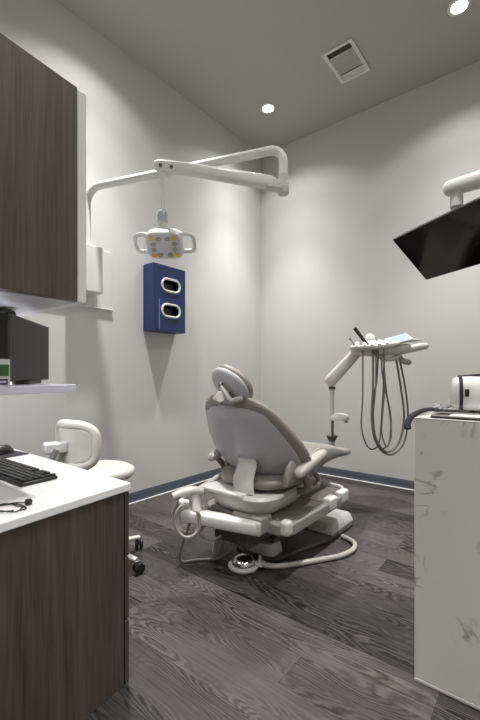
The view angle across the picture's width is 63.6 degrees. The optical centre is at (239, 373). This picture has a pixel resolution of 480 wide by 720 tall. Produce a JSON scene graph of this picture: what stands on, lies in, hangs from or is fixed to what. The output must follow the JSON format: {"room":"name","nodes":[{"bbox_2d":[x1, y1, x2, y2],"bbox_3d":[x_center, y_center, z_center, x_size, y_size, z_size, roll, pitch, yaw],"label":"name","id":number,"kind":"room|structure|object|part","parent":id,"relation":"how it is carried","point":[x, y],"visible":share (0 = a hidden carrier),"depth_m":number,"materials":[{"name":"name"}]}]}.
{"room":"dental clinic","nodes":[
{"label":"dental clinic","id":0,"kind":"room"},
{"bbox_2d":[0,0,260,492],"bbox_3d":[-1.633,-0.865,2.879,0.100,4.130,6.000,0,0,39],"label":"wall","id":1,"kind":"structure","parent":0,"point":[146,394],"depth_m":3.66,"materials":[{"name":"paint"}]},
{"bbox_2d":[143,262,184,333],"bbox_3d":[-0.732,-0.724,3.790,0.165,0.632,0.404,0,0,39],"label":"wall dispenser","id":2,"kind":"object","parent":1,"relation":"attached to","point":[163,285],"visible":1,"depth_m":3.68,"materials":[{"name":"blue plastic"}]},
{"bbox_2d":[129,478,210,504],"bbox_3d":[-0.952,1.194,3.633,0.020,0.012,3.970,0,0,39],"label":"trim","id":3,"kind":"structure","parent":1,"relation":"attached to","point":[210,478],"depth_m":3.89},
{"bbox_2d":[129,467,222,502],"bbox_3d":[-0.955,1.144,3.636,0.012,0.088,3.970,0,0,39],"label":"baseboard","id":4,"kind":"structure","parent":1,"relation":"attached to","point":[159,489],"depth_m":3.96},
{"bbox_2d":[75,145,288,310],"bbox_3d":[-0.657,-1.049,2.687,1.828,0.985,0.830,0,0,29],"label":"light","id":5,"kind":"object","parent":1,"relation":"attached to","point":[162,242],"visible":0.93,"depth_m":2.56,"materials":[{"name":"paint"}]},
{"bbox_3d":[-1.390,-0.814,3.089,0.016,0.496,0.833,0,0,39],"label":"backing plate","id":6,"kind":"part","parent":5,"relation":"part of","materials":[{"name":"paint"}]},
{"bbox_3d":[-0.603,-0.801,2.369,0.093,0.097,0.120,0,0,2],"label":"handle","id":7,"kind":"part","parent":5,"relation":"part of","materials":[{"name":"white plastic"}]},
{"bbox_3d":[-0.475,-1.117,2.372,0.032,0.245,0.032,0,0,39],"label":"drop rod","id":8,"kind":"part","parent":5,"relation":"part of","materials":[{"name":"white metal"}]},
{"bbox_3d":[-0.459,-0.773,2.342,0.200,0.111,0.108,0,0,2],"label":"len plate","id":9,"kind":"part","parent":5,"relation":"part of","materials":[{"name":"white plastic"}]},
{"bbox_3d":[-0.474,-1.266,2.862,1.590,0.552,0.593,0,0,39],"label":"boom arm","id":10,"kind":"part","parent":5,"relation":"part of","materials":[{"name":"white metal"}]},
{"bbox_3d":[-0.312,-0.801,2.358,0.093,0.097,0.120,0,0,2],"label":"handle","id":11,"kind":"part","parent":5,"relation":"part of","materials":[{"name":"white plastic"}]},
{"bbox_3d":[-0.146,-1.269,2.467,0.786,0.089,0.066,0,0,-16],"label":"spring arm","id":12,"kind":"part","parent":5,"relation":"part of","materials":[{"name":"white metal"}]},
{"bbox_2d":[56,0,479,148],"bbox_3d":[0.318,-2.980,1.316,5.100,0.100,6.200,0,0,39],"label":"ceiling","id":13,"kind":"structure","parent":0,"point":[229,59],"depth_m":3.48,"materials":[{"name":"paint"}]},
{"bbox_2d":[260,103,275,113],"bbox_3d":[0.308,-2.924,4.263,0.170,0.011,0.170,0,0,39],"label":"recessed light","id":14,"kind":"object","parent":13,"relation":"in","point":[267,108],"visible":1,"depth_m":4.26,"materials":[{"name":"white glass"}]},
{"bbox_2d":[321,37,369,83],"bbox_3d":[0.999,-2.923,3.630,0.290,0.013,0.450,0,0,39],"label":"ceiling vent","id":15,"kind":"object","parent":13,"relation":"in","point":[348,62],"visible":1,"depth_m":3.61,"materials":[{"name":"white metal"}]},
{"bbox_3d":[1.101,-2.922,3.757,0.224,0.004,0.058,0,0,39],"label":"blade","id":16,"kind":"part","parent":15,"relation":"part of","materials":[{"name":"white plastic"}]},
{"bbox_2d":[447,0,471,15],"bbox_3d":[1.744,-2.924,3.080,0.170,0.011,0.170,0,0,39],"label":"recessed light","id":17,"kind":"object","parent":13,"relation":"in","point":[456,7],"visible":1,"depth_m":3.09,"materials":[{"name":"white glass"}]},
{"bbox_2d":[443,170,479,209],"bbox_3d":[1.384,-1.804,1.728,0.852,2.250,0.220,0,0,39],"label":"monitor arm","id":18,"kind":"object","parent":13,"relation":"attached to","point":[455,188],"visible":0.64,"depth_m":1.93,"materials":[{"name":"white plastic"}]},
{"bbox_2d":[393,197,479,279],"bbox_3d":[1.075,-0.665,1.983,0.254,0.224,0.546,0,0,-19],"label":"patient monitor","id":19,"kind":"object","parent":18,"relation":"attached to","point":[449,242],"visible":1,"depth_m":1.98,"materials":[{"name":"black glass"}]},
{"bbox_2d":[84,474,479,719],"bbox_3d":[0.318,1.250,1.316,5.100,0.100,6.200,0,0,39],"label":"floor","id":20,"kind":"structure","parent":0,"point":[329,640],"depth_m":1.81,"materials":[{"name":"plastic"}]},
{"bbox_2d":[0,491,128,719],"bbox_3d":[-1.271,0.828,1.773,1.788,0.745,0.666,0,0,39],"label":"base cabinet","id":21,"kind":"object","parent":20,"relation":"on","point":[64,577],"visible":0.73,"depth_m":1.28,"materials":[{"name":"brown wood"}]},
{"bbox_2d":[0,449,130,532],"bbox_3d":[-1.282,0.439,1.773,1.823,0.030,0.663,0,0,39],"label":"countertop","id":22,"kind":"structure","parent":21,"relation":"on","point":[74,487],"depth_m":1.40,"materials":[{"name":"white stone"}]},
{"bbox_2d":[0,450,28,458],"bbox_3d":[-1.274,0.422,2.040,0.260,0.003,0.190,0,0,33],"label":"mouse pad","id":23,"kind":"object","parent":22,"relation":"on","point":[17,453],"visible":0.52,"depth_m":2.02,"materials":[{"name":"fabric"}]},
{"bbox_2d":[0,444,14,455],"bbox_3d":[-1.252,0.395,2.035,0.068,0.050,0.116,0,0,27],"label":"computer mouse","id":24,"kind":"object","parent":23,"relation":"on","point":[5,449],"visible":1,"depth_m":2.03,"materials":[{"name":"black plastic"}]},
{"bbox_2d":[0,498,32,512],"bbox_3d":[-0.731,0.413,1.217,0.130,0.020,0.099,0,0,-10],"label":"earphones","id":25,"kind":"object","parent":22,"relation":"on","point":[29,501],"visible":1,"depth_m":1.24,"materials":[{"name":"black plastic"}]},
{"bbox_3d":[-0.727,0.419,1.210,0.121,0.007,0.075,0,0,19],"label":"cord","id":26,"kind":"part","parent":25,"relation":"part of","materials":[{"name":"black plastic"}]},
{"bbox_2d":[0,458,57,486],"bbox_3d":[-0.977,0.413,1.654,0.510,0.020,0.144,0,0,37],"label":"keyboard","id":27,"kind":"object","parent":22,"relation":"on","point":[16,473],"visible":1,"depth_m":1.56,"materials":[{"name":"black plastic"}]},
{"bbox_3d":[-0.654,0.584,1.678,0.550,0.247,0.018,0,0,39],"label":"drawer","id":28,"kind":"part","parent":21,"relation":"part of","materials":[{"name":"brown wood"}]},
{"bbox_3d":[-0.654,0.833,1.678,0.550,0.237,0.018,0,0,39],"label":"drawer","id":29,"kind":"part","parent":21,"relation":"part of","materials":[{"name":"brown wood"}]},
{"bbox_3d":[-0.654,1.077,1.678,0.550,0.238,0.018,0,0,39],"label":"drawer","id":30,"kind":"part","parent":21,"relation":"part of","materials":[{"name":"brown wood"}]},
{"bbox_2d":[42,419,144,574],"bbox_3d":[-0.908,0.731,2.427,0.596,0.937,0.625,0,0,-16],"label":"stool","id":31,"kind":"object","parent":20,"relation":"on","point":[77,443],"visible":0.52,"depth_m":2.21,"materials":[{"name":"leather"}]},
{"bbox_3d":[-0.981,0.550,2.267,0.036,0.263,0.295,0,0,29],"label":"stem","id":32,"kind":"part","parent":31,"relation":"part of","materials":[{"name":"metal"}]},
{"bbox_3d":[-0.964,0.410,2.243,0.300,0.236,0.076,0,0,27],"label":"panel","id":33,"kind":"part","parent":31,"relation":"part of","materials":[{"name":"plastic"}]},
{"bbox_3d":[-0.880,0.614,2.436,0.430,0.082,0.400,0,0,39],"label":"seat","id":34,"kind":"part","parent":31,"relation":"part of","materials":[{"name":"leather"}]},
{"bbox_3d":[-0.735,1.097,2.374,0.258,0.062,0.053,0,0,23],"label":"leg","id":35,"kind":"part","parent":31,"relation":"part of","materials":[{"name":"white plastic"}]},
{"bbox_3d":[-0.779,1.097,2.557,0.055,0.062,0.259,0,0,39],"label":"leg","id":36,"kind":"part","parent":31,"relation":"part of","materials":[{"name":"white plastic"}]},
{"bbox_2d":[171,364,352,562],"bbox_3d":[0.314,0.569,2.825,0.793,1.259,1.633,0,0,39],"label":"dental chair","id":37,"kind":"object","parent":20,"relation":"on","point":[267,503],"visible":1,"depth_m":2.38,"materials":[{"name":"grey plastic"}]},
{"bbox_3d":[-0.348,0.794,2.397,0.065,0.050,0.044,0,0,-11],"label":"holder knob","id":38,"kind":"part","parent":37,"relation":"part of","materials":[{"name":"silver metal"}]},
{"bbox_3d":[-0.270,0.801,2.426,0.070,0.134,0.102,0,0,-10],"label":"arm post","id":39,"kind":"part","parent":37,"relation":"part of","materials":[{"name":"white plastic"}]},
{"bbox_3d":[-0.104,0.557,2.878,0.076,0.124,0.357,0,0,39],"label":"armrest","id":40,"kind":"part","parent":37,"relation":"part of","materials":[{"name":"beige plastic"}]},
{"bbox_3d":[-0.108,0.892,2.344,0.530,0.092,0.092,0,0,21],"label":"assistant arm","id":41,"kind":"part","parent":37,"relation":"part of","materials":[{"name":"white plastic"}]},
{"bbox_2d":[216,364,252,396],"bbox_3d":[-0.041,0.058,2.359,0.298,0.236,0.154,0,0,39],"label":"cushion","id":42,"kind":"object","parent":37,"relation":"on","point":[236,384],"depth_m":2.27,"materials":[{"name":"beige fabric"}]},
{"bbox_2d":[221,465,294,489],"bbox_3d":[0.142,0.635,2.590,0.570,0.170,0.455,0,0,39],"label":"seat cushion","id":43,"kind":"object","parent":37,"relation":"on","point":[262,477],"depth_m":2.40,"materials":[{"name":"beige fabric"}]},
{"bbox_2d":[205,392,311,462],"bbox_3d":[0.054,0.371,2.511,0.771,0.527,0.490,0,0,39],"label":"backrest","id":44,"kind":"object","parent":37,"relation":"on","point":[247,430],"depth_m":2.34,"materials":[{"name":"beige fabric"}]},
{"bbox_3d":[0.290,0.871,2.774,0.612,0.008,0.819,0,0,39],"label":"panel","id":45,"kind":"part","parent":37,"relation":"part of","materials":[{"name":"beige plastic"}]},
{"bbox_3d":[0.325,1.032,2.818,0.220,0.217,0.600,0,0,39],"label":"lift arm","id":46,"kind":"part","parent":37,"relation":"part of","materials":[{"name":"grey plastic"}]},
{"bbox_3d":[0.391,1.185,2.900,0.600,0.029,0.970,0,0,39],"label":"plate","id":47,"kind":"part","parent":37,"relation":"part of","materials":[{"name":"grey plastic"}]},
{"bbox_3d":[0.446,0.557,2.418,0.076,0.124,0.357,0,0,39],"label":"armrest","id":48,"kind":"part","parent":37,"relation":"part of","materials":[{"name":"white plastic"}]},
{"bbox_2d":[302,441,349,465],"bbox_3d":[0.563,0.615,3.115,0.528,0.201,0.870,0,0,39],"label":"cushion","id":49,"kind":"object","parent":37,"relation":"on","point":[333,452],"depth_m":2.91,"materials":[{"name":"beige fabric"}]},
{"bbox_2d":[319,327,428,467],"bbox_3d":[1.011,0.229,3.418,1.252,1.276,0.439,0,0,-13],"label":"dental delivery unit","id":50,"kind":"object","parent":37,"relation":"on","point":[393,347],"visible":0.96,"depth_m":3.35,"materials":[{"name":"grey plastic"}]},
{"bbox_3d":[0.844,0.352,3.549,0.048,0.455,0.048,0,0,39],"label":"post","id":51,"kind":"part","parent":50,"relation":"part of","materials":[{"name":"white plastic"}]},
{"bbox_3d":[0.841,0.497,3.526,0.018,0.145,0.018,0,0,16],"label":"post rod","id":52,"kind":"part","parent":50,"relation":"part of","materials":[{"name":"grey plastic"}]},
{"bbox_2d":[326,435,337,441],"bbox_3d":[0.844,0.590,3.549,0.110,0.050,0.110,0,0,39],"label":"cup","id":53,"kind":"object","parent":50,"relation":"on","point":[332,438],"depth_m":3.52,"materials":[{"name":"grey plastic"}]},
{"bbox_3d":[0.931,-0.053,3.523,0.322,0.347,0.090,0,0,13],"label":"parallel arm","id":54,"kind":"part","parent":50,"relation":"part of","materials":[{"name":"white plastic"}]},
{"bbox_3d":[1.434,-0.128,3.378,0.125,0.101,0.053,0,0,9],"label":"brake handle","id":55,"kind":"part","parent":50,"relation":"part of","materials":[{"name":"grey plastic"}]},
{"bbox_3d":[1.529,-0.221,3.410,0.232,0.102,0.180,0,0,5],"label":"tray arm","id":56,"kind":"part","parent":50,"relation":"part of","materials":[{"name":"white plastic"}]},
{"bbox_2d":[228,534,356,573],"bbox_3d":[0.384,1.157,2.526,0.948,0.085,0.262,0,0,-23],"label":"foot pedal","id":57,"kind":"object","parent":20,"relation":"on","point":[243,563],"visible":1,"depth_m":2.39,"materials":[{"name":"white plastic"}]},
{"bbox_2d":[414,409,479,710],"bbox_3d":[1.347,0.685,1.306,1.300,1.030,0.503,0,0,39],"label":"cabinet","id":58,"kind":"object","parent":20,"relation":"on","point":[446,451],"visible":0.84,"depth_m":1.45,"materials":[{"name":"stone"}]},
{"bbox_2d":[404,407,469,429],"bbox_3d":[0.794,0.183,1.606,0.277,0.083,0.104,0,0,-5],"label":"hose","id":59,"kind":"object","parent":58,"relation":"on","point":[407,424],"visible":0.88,"depth_m":1.59,"materials":[{"name":"rubber"}]},
{"bbox_2d":[432,403,450,408],"bbox_3d":[0.902,0.143,1.734,0.074,0.025,0.179,0,0,39],"label":"folded cloth","id":60,"kind":"object","parent":58,"relation":"on","point":[436,405],"visible":0.94,"depth_m":1.71,"materials":[{"name":"white fabric"}]},
{"bbox_3d":[1.197,1.194,1.119,1.300,0.012,0.023,0,0,39],"label":"trim","id":61,"kind":"part","parent":58,"relation":"part of","materials":[{"name":"white ceramic"}]},
{"bbox_2d":[430,412,479,420],"bbox_3d":[1.024,0.163,1.367,0.620,0.012,0.160,0,0,39],"label":"tray","id":62,"kind":"object","parent":58,"relation":"on","point":[442,415],"visible":1,"depth_m":1.48,"materials":[{"name":"metal"}]},
{"bbox_2d":[450,374,479,413],"bbox_3d":[1.081,0.083,1.631,0.343,0.173,0.188,0,0,25],"label":"equipment case","id":63,"kind":"object","parent":58,"relation":"on","point":[464,389],"visible":0.94,"depth_m":1.62,"materials":[{"name":"white plastic"}]},
{"bbox_2d":[261,61,479,480],"bbox_3d":[2.225,-0.865,3.696,5.100,4.130,0.100,0,0,39],"label":"wall","id":64,"kind":"structure","parent":0,"point":[332,265],"depth_m":4.30,"materials":[{"name":"paint"}]},
{"bbox_2d":[317,466,413,489],"bbox_3d":[2.192,1.144,3.650,4.894,0.088,0.012,0,0,39],"label":"baseboard","id":65,"kind":"structure","parent":64,"relation":"attached to","point":[379,479],"depth_m":4.27,"materials":[{"name":"paint"}]},
{"bbox_2d":[318,473,413,490],"bbox_3d":[2.195,1.194,3.643,4.880,0.012,0.020,0,0,39],"label":"trim","id":66,"kind":"structure","parent":64,"relation":"attached to","point":[318,473],"depth_m":4.27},
{"bbox_3d":[-1.542,-0.865,1.473,1.800,4.130,0.120,0,0,39],"label":"wall partition","id":67,"kind":"structure","parent":0,"visible":0},
{"bbox_2d":[0,382,75,394],"bbox_3d":[-1.205,0.051,1.582,1.290,0.028,0.469,0,0,39],"label":"shelf","id":68,"kind":"object","parent":67,"relation":"attached to","point":[39,388],"visible":0.93,"depth_m":1.27,"materials":[{"name":"white plastic"}]},
{"bbox_2d":[0,359,9,385],"bbox_3d":[-0.760,-0.005,1.186,0.095,0.082,0.041,0,0,-31],"label":"carton","id":69,"kind":"object","parent":68,"relation":"on","point":[4,363],"visible":1,"depth_m":1.19,"materials":[{"name":"white cardboard"}]},
{"bbox_2d":[0,312,48,383],"bbox_3d":[-0.807,-0.083,1.469,0.060,0.240,0.420,0,0,-9],"label":"desktop monitor","id":70,"kind":"object","parent":68,"relation":"on","point":[25,342],"visible":0.82,"depth_m":1.40,"materials":[{"name":"black plastic"}]},
{"bbox_2d":[0,33,85,316],"bbox_3d":[-1.334,-0.607,1.686,1.799,0.725,0.463,0,0,39],"label":"upper cabinet","id":71,"kind":"object","parent":67,"relation":"attached to","point":[43,114],"visible":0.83,"depth_m":1.20,"materials":[{"name":"brown wood"}]},
{"bbox_2d":[0,308,15,314],"bbox_3d":[-1.179,-0.221,1.682,0.835,0.045,0.076,0,0,39],"label":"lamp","id":72,"kind":"object","parent":71,"relation":"attached to","point":[1,310],"visible":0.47,"depth_m":1.43,"materials":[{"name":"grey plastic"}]},
{"bbox_3d":[-0.769,-0.607,1.509,0.582,0.723,0.034,0,0,39],"label":"door","id":73,"kind":"part","parent":71,"relation":"part of","materials":[{"name":"brown wood"}]}
]}

